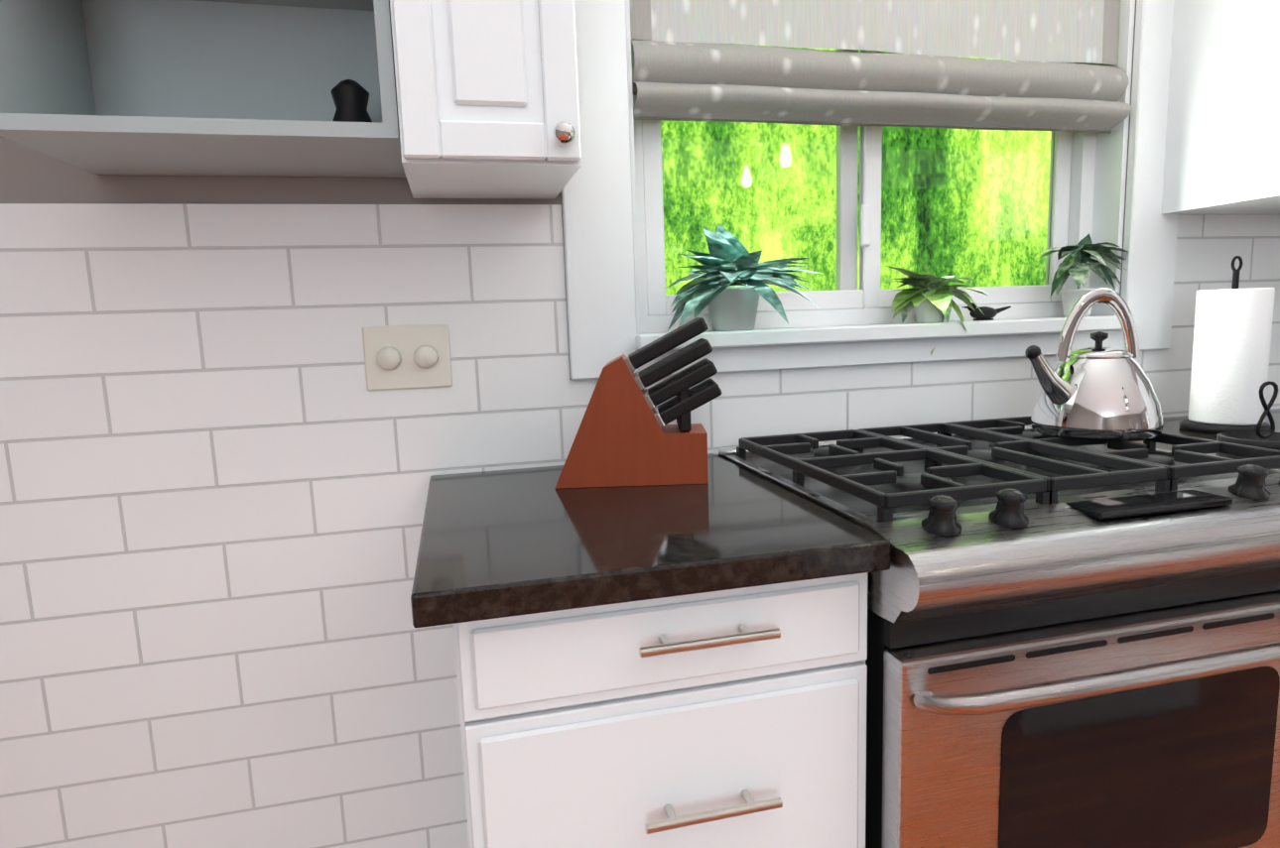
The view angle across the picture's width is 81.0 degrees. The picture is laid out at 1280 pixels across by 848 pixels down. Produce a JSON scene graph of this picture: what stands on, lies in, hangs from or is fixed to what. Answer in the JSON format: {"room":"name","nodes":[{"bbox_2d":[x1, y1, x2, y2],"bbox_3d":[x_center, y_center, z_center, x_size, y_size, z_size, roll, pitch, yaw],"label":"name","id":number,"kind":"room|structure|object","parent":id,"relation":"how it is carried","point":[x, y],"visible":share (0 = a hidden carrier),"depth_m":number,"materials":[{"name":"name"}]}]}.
{"room":"kitchen","nodes":[
{"label":"kitchen","id":0,"kind":"room"},
{"bbox_2d":[0,0,1136,380],"bbox_3d":[0.285,-0.318,1.613,4.945,2.540,0.180,-4,8,-13],"label":"wall","id":1,"kind":"structure","parent":0,"point":[30,175],"depth_m":1.25,"materials":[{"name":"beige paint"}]},
{"bbox_2d":[0,0,406,177],"bbox_3d":[-0.624,-0.870,1.051,0.493,0.950,0.311,-4,8,-13],"label":"wall-mounted shelf","id":2,"kind":"object","parent":1,"relation":"attached to","point":[232,87],"visible":0.98,"depth_m":1.18,"materials":[{"name":"grey paint"}]},
{"bbox_2d":[389,0,581,199],"bbox_3d":[-0.225,-0.942,1.096,0.347,1.124,0.396,-4,8,-13],"label":"upper cabinet","id":3,"kind":"object","parent":1,"relation":"attached to","point":[487,97],"visible":1,"depth_m":1.04,"materials":[{"name":"white wood"}]},
{"bbox_2d":[0,203,1279,847],"bbox_3d":[0.353,0.292,1.246,4.824,1.430,0.712,-4,8,-13],"label":"tile backsplash","id":4,"kind":"structure","parent":1,"relation":"attached to","point":[220,465],"depth_m":1.34,"materials":[{"name":"white tile"}]},
{"bbox_2d":[362,323,452,390],"bbox_3d":[-0.419,-0.120,1.350,0.150,0.116,0.025,-4,8,-13],"label":"dimmer switch plate","id":5,"kind":"object","parent":4,"relation":"attached to","point":[410,356],"visible":1,"depth_m":1.35,"materials":[{"name":"beige plastic"}]},
{"bbox_2d":[561,0,1178,380],"bbox_3d":[0.518,-0.802,1.558,1.454,1.342,0.185,-4,8,-13],"label":"sliding window","id":6,"kind":"structure","parent":1,"relation":"in","point":[846,302],"depth_m":1.62,"materials":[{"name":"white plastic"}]},
{"bbox_2d":[665,223,821,331],"bbox_3d":[0.198,-0.280,1.436,0.328,0.200,0.237,-4,8,-13],"label":"potted plant","id":7,"kind":"object","parent":6,"relation":"on","point":[729,259],"visible":1,"depth_m":1.44,"materials":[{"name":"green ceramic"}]},
{"bbox_2d":[629,0,1131,133],"bbox_3d":[0.517,-0.967,1.515,1.118,0.696,0.096,-4,8,-13],"label":"blinds","id":8,"kind":"object","parent":6,"relation":"attached to","point":[925,77],"visible":1,"depth_m":1.52,"materials":[{"name":"fabric"}]},
{"bbox_2d":[883,254,987,355],"bbox_3d":[0.632,-0.255,1.583,0.265,0.222,0.150,-4,8,-13],"label":"potted plant","id":9,"kind":"object","parent":6,"relation":"on","point":[928,298],"visible":1,"depth_m":1.58,"materials":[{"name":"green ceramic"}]},
{"bbox_2d":[962,302,1011,320],"bbox_3d":[0.767,-0.251,1.660,0.125,0.040,0.026,-4,8,-13],"label":"figurine","id":10,"kind":"object","parent":6,"relation":"on","point":[986,314],"visible":0.9,"depth_m":1.65,"materials":[{"name":"black ceramic"}]},
{"bbox_2d":[1037,234,1127,317],"bbox_3d":[1.002,-0.337,1.687,0.259,0.188,0.107,-4,8,-13],"label":"potted plant","id":11,"kind":"object","parent":6,"relation":"on","point":[1076,266],"visible":0.92,"depth_m":1.69,"materials":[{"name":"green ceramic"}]},
{"bbox_2d":[1161,0,1279,214],"bbox_3d":[1.676,-1.062,1.591,0.988,1.154,0.321,-4,8,-13],"label":"upper cabinet","id":12,"kind":"object","parent":1,"relation":"attached to","point":[1222,147],"depth_m":1.53,"materials":[{"name":"white wood"}]},
{"bbox_3d":[3.040,1.225,-0.712,9.610,0.060,6.600,-4,8,-13],"label":"floor","id":13,"kind":"structure","parent":0,"visible":0},
{"bbox_2d":[410,453,890,847],"bbox_3d":[-0.028,0.570,1.213,0.558,0.913,0.647,-4,8,-13],"label":"base cabinet","id":14,"kind":"object","parent":13,"relation":"on","point":[682,666],"visible":1,"depth_m":0.91,"materials":[{"name":"white wood"}]},
{"bbox_2d":[554,317,721,489],"bbox_3d":[-0.005,-0.041,1.283,0.282,0.274,0.115,-2,8,0],"label":"knife block","id":15,"kind":"object","parent":14,"relation":"on","point":[627,435],"visible":1,"depth_m":1.23,"materials":[{"name":"brown wood"}]},
{"bbox_2d":[718,415,1279,847],"bbox_3d":[0.627,0.512,1.324,0.764,0.953,0.724,-4,8,-13],"label":"gas range","id":16,"kind":"object","parent":13,"relation":"on","point":[1073,643],"visible":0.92,"depth_m":1.00,"materials":[{"name":"silver metal"}]},
{"bbox_2d":[1024,287,1163,440],"bbox_3d":[0.807,-0.114,1.364,0.275,0.264,0.210,-4,8,-13],"label":"kettle","id":17,"kind":"object","parent":16,"relation":"on","point":[1098,391],"visible":1,"depth_m":1.32,"materials":[{"name":"silver metal"}]},
{"bbox_2d":[1134,408,1279,470],"bbox_3d":[1.840,0.443,1.659,1.747,0.913,0.647,-4,8,-13],"label":"countertop","id":18,"kind":"structure","parent":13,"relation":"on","point":[1172,425],"depth_m":1.58,"materials":[{"name":"black stone"}]},
{"bbox_2d":[1179,256,1275,434],"bbox_3d":[1.236,-0.168,1.567,0.156,0.362,0.156,-4,8,-13],"label":"paper towel holder","id":19,"kind":"object","parent":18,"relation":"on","point":[1231,350],"visible":0.94,"depth_m":1.53,"materials":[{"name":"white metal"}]},
{"bbox_2d":[1216,381,1279,450],"bbox_3d":[1.149,-0.017,1.373,0.140,0.123,0.140,-4,8,-13],"label":"stand","id":20,"kind":"object","parent":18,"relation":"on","point":[1257,438],"visible":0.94,"depth_m":1.37,"materials":[{"name":"black metal"}]},
{"label":"outside","id":21,"kind":"structure","parent":0,"visible":0},
{"bbox_2d":[660,42,1051,294],"bbox_3d":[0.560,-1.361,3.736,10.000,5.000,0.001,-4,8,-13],"label":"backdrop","id":22,"kind":"structure","parent":21,"point":[1007,210],"depth_m":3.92,"materials":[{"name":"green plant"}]}
]}

